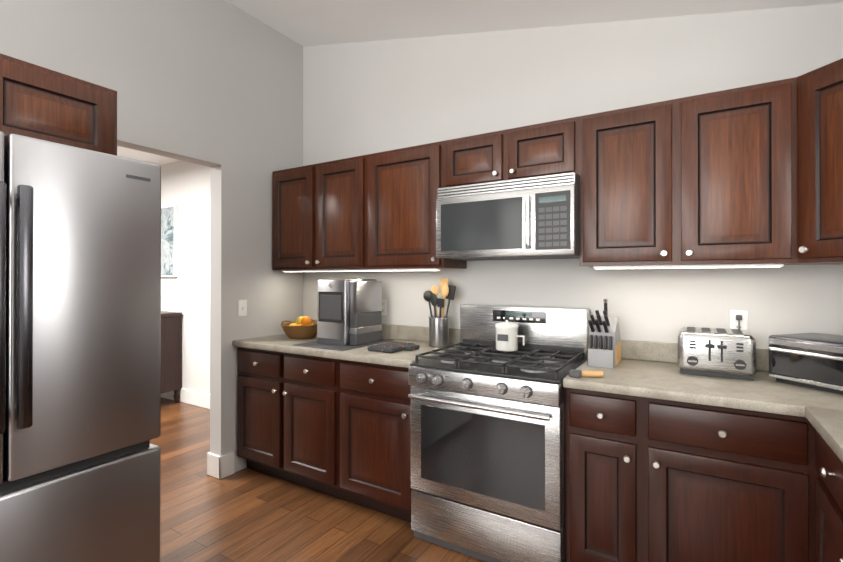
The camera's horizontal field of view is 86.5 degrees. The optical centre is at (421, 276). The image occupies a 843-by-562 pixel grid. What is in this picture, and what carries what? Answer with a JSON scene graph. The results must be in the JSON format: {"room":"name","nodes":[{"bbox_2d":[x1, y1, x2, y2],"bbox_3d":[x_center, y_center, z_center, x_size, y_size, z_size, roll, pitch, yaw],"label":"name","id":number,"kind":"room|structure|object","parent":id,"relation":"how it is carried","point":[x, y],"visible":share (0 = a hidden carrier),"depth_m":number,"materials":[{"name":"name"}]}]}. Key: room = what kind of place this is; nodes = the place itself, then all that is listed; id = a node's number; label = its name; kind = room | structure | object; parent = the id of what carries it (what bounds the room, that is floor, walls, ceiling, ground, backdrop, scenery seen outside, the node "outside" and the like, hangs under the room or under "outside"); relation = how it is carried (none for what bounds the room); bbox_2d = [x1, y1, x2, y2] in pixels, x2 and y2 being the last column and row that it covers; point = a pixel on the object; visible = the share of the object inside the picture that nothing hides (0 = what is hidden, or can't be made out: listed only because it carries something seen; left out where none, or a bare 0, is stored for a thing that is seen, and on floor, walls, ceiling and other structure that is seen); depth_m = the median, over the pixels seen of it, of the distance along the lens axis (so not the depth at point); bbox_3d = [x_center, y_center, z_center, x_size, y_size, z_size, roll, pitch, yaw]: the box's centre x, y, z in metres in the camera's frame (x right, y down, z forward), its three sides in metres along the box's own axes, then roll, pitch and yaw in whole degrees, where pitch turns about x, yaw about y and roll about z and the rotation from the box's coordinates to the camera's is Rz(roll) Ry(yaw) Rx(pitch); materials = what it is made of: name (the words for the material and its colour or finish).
{"room":"kitchen","nodes":[
{"label":"kitchen","id":0,"kind":"room"},
{"bbox_2d":[117,146,180,164],"bbox_3d":[-3.929,-1.329,2.717,3.880,0.120,5.350,0,0,31],"label":"ceiling","id":1,"kind":"structure","parent":0,"point":[140,155],"depth_m":4.72,"materials":[{"name":"white paint"}]},
{"bbox_2d":[0,0,302,471],"bbox_3d":[-2.258,-0.353,1.612,0.120,3.400,5.200,0,0,31],"label":"wall","id":2,"kind":"structure","parent":0,"point":[216,86],"depth_m":3.01,"materials":[{"name":"grey paint"}]},
{"bbox_2d":[0,53,116,155],"bbox_3d":[-1.775,-0.623,1.667,0.645,0.340,0.915,0,0,31],"label":"upper cabinet","id":3,"kind":"object","parent":2,"relation":"attached to","point":[40,102],"visible":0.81,"depth_m":1.72,"materials":[{"name":"brown wood"}]},
{"bbox_2d":[207,452,233,475],"bbox_3d":[-1.217,1.279,3.437,0.040,0.150,0.911,0,0,31],"label":"baseboard","id":4,"kind":"structure","parent":2,"relation":"attached to","point":[220,467],"depth_m":3.02,"materials":[{"name":"white wood"}]},
{"bbox_2d":[238,300,246,316],"bbox_3d":[-1.252,0.223,3.138,0.014,0.116,0.072,0,0,31],"label":"light switch","id":5,"kind":"object","parent":2,"relation":"attached to","point":[242,307],"visible":1,"depth_m":3.14,"materials":[{"name":"white plastic"}]},
{"bbox_2d":[160,160,209,393],"bbox_3d":[-2.529,-0.341,4.905,4.000,3.400,0.150,0,0,31],"label":"wall","id":6,"kind":"structure","parent":0,"point":[185,187],"depth_m":4.77,"materials":[{"name":"paint"}]},
{"bbox_2d":[161,205,176,276],"bbox_3d":[-2.893,-0.386,5.018,0.500,0.790,0.032,0,0,31],"label":"picture","id":7,"kind":"object","parent":6,"relation":"attached to","point":[169,241],"visible":0.56,"depth_m":4.93,"materials":[{"name":"white paper"}]},
{"bbox_2d":[161,388,209,408],"bbox_3d":[-2.623,1.284,4.859,3.880,0.150,0.016,0,0,31],"label":"baseboard","id":8,"kind":"structure","parent":6,"relation":"attached to","point":[196,398],"depth_m":4.73,"materials":[{"name":"white wood"}]},
{"bbox_2d":[150,397,484,561],"bbox_3d":[-2.279,1.377,1.618,7.830,0.060,5.500,0,0,31],"label":"floor","id":9,"kind":"structure","parent":0,"point":[246,514],"depth_m":2.49,"materials":[{"name":"brown wood"}]},
{"bbox_2d":[0,131,160,561],"bbox_3d":[-1.610,0.455,1.564,0.974,1.777,0.915,0,0,31],"label":"refrigerator","id":10,"kind":"object","parent":9,"relation":"on","point":[80,341],"visible":1,"depth_m":1.50,"materials":[{"name":"silver metal"}]},
{"bbox_2d":[161,311,181,402],"bbox_3d":[-3.140,0.873,4.877,1.020,0.968,0.489,0,0,31],"label":"dresser","id":11,"kind":"object","parent":9,"relation":"on","point":[170,351],"visible":0.1,"depth_m":4.74,"materials":[{"name":"brown wood"}]},
{"bbox_2d":[237,347,335,496],"bbox_3d":[-0.727,0.916,3.116,0.927,0.868,0.628,0,0,31],"label":"base cabinet","id":12,"kind":"object","parent":9,"relation":"on","point":[286,404],"depth_m":2.82,"materials":[{"name":"brown wood"}]},
{"bbox_2d":[232,334,459,370],"bbox_3d":[-0.506,0.460,2.969,1.460,0.040,0.654,0,0,31],"label":"countertop","id":13,"kind":"structure","parent":12,"relation":"on","point":[282,343],"depth_m":2.68,"materials":[{"name":"beige stone"}]},
{"bbox_2d":[281,316,316,338],"bbox_3d":[-0.861,0.362,3.218,0.356,0.156,0.294,0,0,31],"label":"fruit basket","id":14,"kind":"object","parent":13,"relation":"on","point":[303,327],"visible":0.9,"depth_m":3.13,"materials":[{"name":"wicker"}]},
{"bbox_2d":[294,339,392,350],"bbox_3d":[-0.503,0.437,2.959,0.420,0.004,0.530,0,0,31],"label":"mat","id":15,"kind":"object","parent":13,"relation":"on","point":[313,344],"visible":0.6,"depth_m":2.81,"materials":[{"name":"grey"}]},
{"bbox_2d":[317,279,381,345],"bbox_3d":[-0.470,0.227,2.984,0.312,0.415,0.335,0,0,31],"label":"ice maker","id":16,"kind":"object","parent":15,"relation":"on","point":[349,311],"visible":1,"depth_m":2.85,"materials":[{"name":"silver metal"}]},
{"bbox_2d":[367,341,419,352],"bbox_3d":[-0.156,0.424,2.673,0.230,0.028,0.260,0,0,31],"label":"oven mitt","id":17,"kind":"object","parent":13,"relation":"on","point":[391,347],"visible":1,"depth_m":2.62,"materials":[{"name":"fabric"}]},
{"bbox_2d":[423,278,455,346],"bbox_3d":[0.113,0.225,2.820,0.208,0.426,0.132,0,0,31],"label":"utensil crock","id":18,"kind":"object","parent":13,"relation":"on","point":[439,331],"visible":1,"depth_m":2.79,"materials":[{"name":"silver metal"}]},
{"bbox_2d":[336,359,411,521],"bbox_3d":[-0.103,0.915,2.738,0.533,0.868,0.628,0,0,31],"label":"base cabinet","id":19,"kind":"object","parent":9,"relation":"on","point":[336,423],"depth_m":2.48,"materials":[{"name":"brown wood"}]},
{"bbox_2d":[408,304,589,561],"bbox_3d":[0.418,0.760,2.346,0.756,1.171,0.722,0,0,31],"label":"gas range","id":20,"kind":"object","parent":9,"relation":"on","point":[487,451],"visible":0.94,"depth_m":2.11,"materials":[{"name":"grey metal"}]},
{"bbox_2d":[495,316,524,350],"bbox_3d":[0.483,0.311,2.449,0.164,0.183,0.128,0,0,31],"label":"canister","id":21,"kind":"object","parent":20,"relation":"on","point":[507,335],"visible":1,"depth_m":2.41,"materials":[{"name":"white ceramic"}]},
{"bbox_2d":[565,388,646,561],"bbox_3d":[0.908,0.913,2.123,0.303,0.868,0.629,0,0,31],"label":"base cabinet","id":22,"kind":"object","parent":9,"relation":"on","point":[606,436],"depth_m":1.85,"materials":[{"name":"brown wood"}]},
{"bbox_2d":[647,400,806,561],"bbox_3d":[1.264,0.912,1.907,0.530,0.868,0.629,0,0,31],"label":"base cabinet","id":23,"kind":"object","parent":9,"relation":"on","point":[666,460],"depth_m":1.64,"materials":[{"name":"brown wood"}]},
{"bbox_2d":[563,360,842,419],"bbox_3d":[1.393,0.456,1.817,1.451,0.040,0.654,0,0,31],"label":"countertop","id":24,"kind":"structure","parent":23,"relation":"on","point":[645,379],"depth_m":1.75,"materials":[{"name":"beige stone"}]},
{"bbox_2d":[569,369,602,377],"bbox_3d":[0.712,0.420,1.934,0.131,0.030,0.086,0,0,31],"label":"scrub brush","id":25,"kind":"object","parent":24,"relation":"on","point":[574,373],"visible":0.98,"depth_m":1.92,"materials":[{"name":"brown wood"}]},
{"bbox_2d":[588,298,620,368],"bbox_3d":[0.906,0.275,2.226,0.126,0.322,0.294,0,0,31],"label":"knife block","id":26,"kind":"object","parent":24,"relation":"on","point":[604,349],"visible":0.98,"depth_m":2.16,"materials":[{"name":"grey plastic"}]},
{"bbox_2d":[678,327,755,380],"bbox_3d":[1.326,0.340,2.027,0.285,0.192,0.286,0,0,31],"label":"toaster","id":27,"kind":"object","parent":24,"relation":"on","point":[720,353],"visible":1,"depth_m":1.93,"materials":[{"name":"silver metal"}]},
{"bbox_2d":[768,333,842,394],"bbox_3d":[1.625,0.289,1.706,0.328,0.290,0.430,0,0,-19],"label":"toaster oven","id":28,"kind":"object","parent":24,"relation":"on","point":[812,360],"visible":1,"depth_m":1.73,"materials":[{"name":"silver metal"}]},
{"bbox_2d":[807,424,842,561],"bbox_3d":[1.455,0.909,1.125,0.628,0.868,0.500,0,0,31],"label":"base cabinet","id":29,"kind":"object","parent":9,"relation":"on","point":[824,473],"depth_m":1.40,"materials":[{"name":"brown wood"}]},
{"bbox_2d":[803,404,842,463],"bbox_3d":[1.155,0.452,0.657,0.653,0.040,1.605,0,0,31],"label":"countertop","id":30,"kind":"structure","parent":29,"relation":"on","point":[827,423],"depth_m":1.35,"materials":[{"name":"beige stone"}]},
{"bbox_2d":[225,0,842,46],"bbox_3d":[-0.660,-1.547,0.558,3.950,0.950,5.350,0,0,31],"label":"ceiling","id":31,"kind":"structure","parent":0,"point":[303,23],"depth_m":2.70,"materials":[{"name":"white paint"}]},
{"bbox_2d":[303,3,842,348],"bbox_3d":[0.728,-0.349,2.724,3.830,3.400,0.200,0,0,31],"label":"wall","id":32,"kind":"structure","parent":0,"point":[365,98],"depth_m":2.53,"materials":[{"name":"grey paint"}]},
{"bbox_2d":[272,155,363,269],"bbox_3d":[-0.662,-0.417,3.257,0.898,0.740,0.328,0,0,31],"label":"upper cabinet","id":33,"kind":"object","parent":32,"relation":"attached to","point":[318,209],"depth_m":3.09,"materials":[{"name":"brown wood"}]},
{"bbox_2d":[282,268,440,271],"bbox_3d":[-0.462,-0.040,3.024,1.325,0.014,0.050,0,0,31],"label":"under-cabinet light","id":34,"kind":"object","parent":33,"relation":"attached to","point":[412,269],"depth_m":2.94,"materials":[{"name":"white plastic"}]},
{"bbox_2d":[311,319,459,342],"bbox_3d":[-0.341,0.391,3.240,1.460,0.100,0.020,0,0,31],"label":"backsplash","id":35,"kind":"structure","parent":32,"relation":"attached to","point":[389,331],"depth_m":3.07,"materials":[{"name":"beige stone"}]},
{"bbox_2d":[364,141,466,268],"bbox_3d":[-0.037,-0.418,2.877,0.565,0.740,0.328,0,0,31],"label":"upper cabinet","id":36,"kind":"object","parent":32,"relation":"attached to","point":[401,186],"depth_m":2.74,"materials":[{"name":"brown wood"}]},
{"bbox_2d":[444,129,507,186],"bbox_3d":[0.367,-0.645,2.633,0.380,0.288,0.328,0,0,31],"label":"upper cabinet","id":37,"kind":"object","parent":32,"relation":"attached to","point":[481,158],"depth_m":2.48,"materials":[{"name":"brown wood"}]},
{"bbox_2d":[508,116,579,179],"bbox_3d":[0.692,-0.646,2.436,0.380,0.288,0.328,0,0,31],"label":"upper cabinet","id":38,"kind":"object","parent":32,"relation":"attached to","point":[553,147],"depth_m":2.29,"materials":[{"name":"brown wood"}]},
{"bbox_2d":[436,172,578,260],"bbox_3d":[0.503,-0.300,2.490,0.756,0.400,0.430,0,0,31],"label":"microwave","id":39,"kind":"object","parent":38,"relation":"attached to","point":[531,218],"visible":1,"depth_m":2.30,"materials":[{"name":"grey metal"}]},
{"bbox_2d":[579,78,795,266],"bbox_3d":[1.211,-0.421,2.120,0.835,0.740,0.328,0,0,31],"label":"upper cabinet","id":40,"kind":"object","parent":32,"relation":"attached to","point":[751,174],"depth_m":1.95,"materials":[{"name":"brown wood"}]},
{"bbox_2d":[593,264,783,268],"bbox_3d":[1.171,-0.043,2.033,0.735,0.014,0.050,0,0,31],"label":"under-cabinet light","id":41,"kind":"object","parent":40,"relation":"attached to","point":[651,267],"depth_m":1.99,"materials":[{"name":"white plastic"}]},
{"bbox_2d":[621,340,768,371],"bbox_3d":[1.557,0.387,2.088,1.451,0.100,0.020,0,0,31],"label":"backsplash","id":42,"kind":"structure","parent":32,"relation":"attached to","point":[630,349],"depth_m":2.29,"materials":[{"name":"beige stone"}]},
{"bbox_2d":[729,310,747,330],"bbox_3d":[1.507,0.219,2.127,0.072,0.116,0.008,0,0,31],"label":"electrical outlet","id":43,"kind":"object","parent":32,"relation":"attached to","point":[743,321],"visible":0.62,"depth_m":2.12,"materials":[{"name":"white plastic"}]},
{"bbox_2d":[736,315,741,328],"bbox_3d":[1.499,0.256,2.114,0.024,0.146,0.021,0,0,31],"label":"cord","id":44,"kind":"object","parent":43,"relation":"attached to","point":[738,317],"visible":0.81,"depth_m":2.11,"materials":[{"name":"grey plastic"}]},
{"bbox_2d":[792,58,842,264],"bbox_3d":[1.757,-0.423,1.619,0.618,0.740,0.618,0,0,31],"label":"upper cabinet","id":45,"kind":"object","parent":32,"relation":"attached to","point":[817,94],"depth_m":1.69,"materials":[{"name":"brown wood"}]}
]}

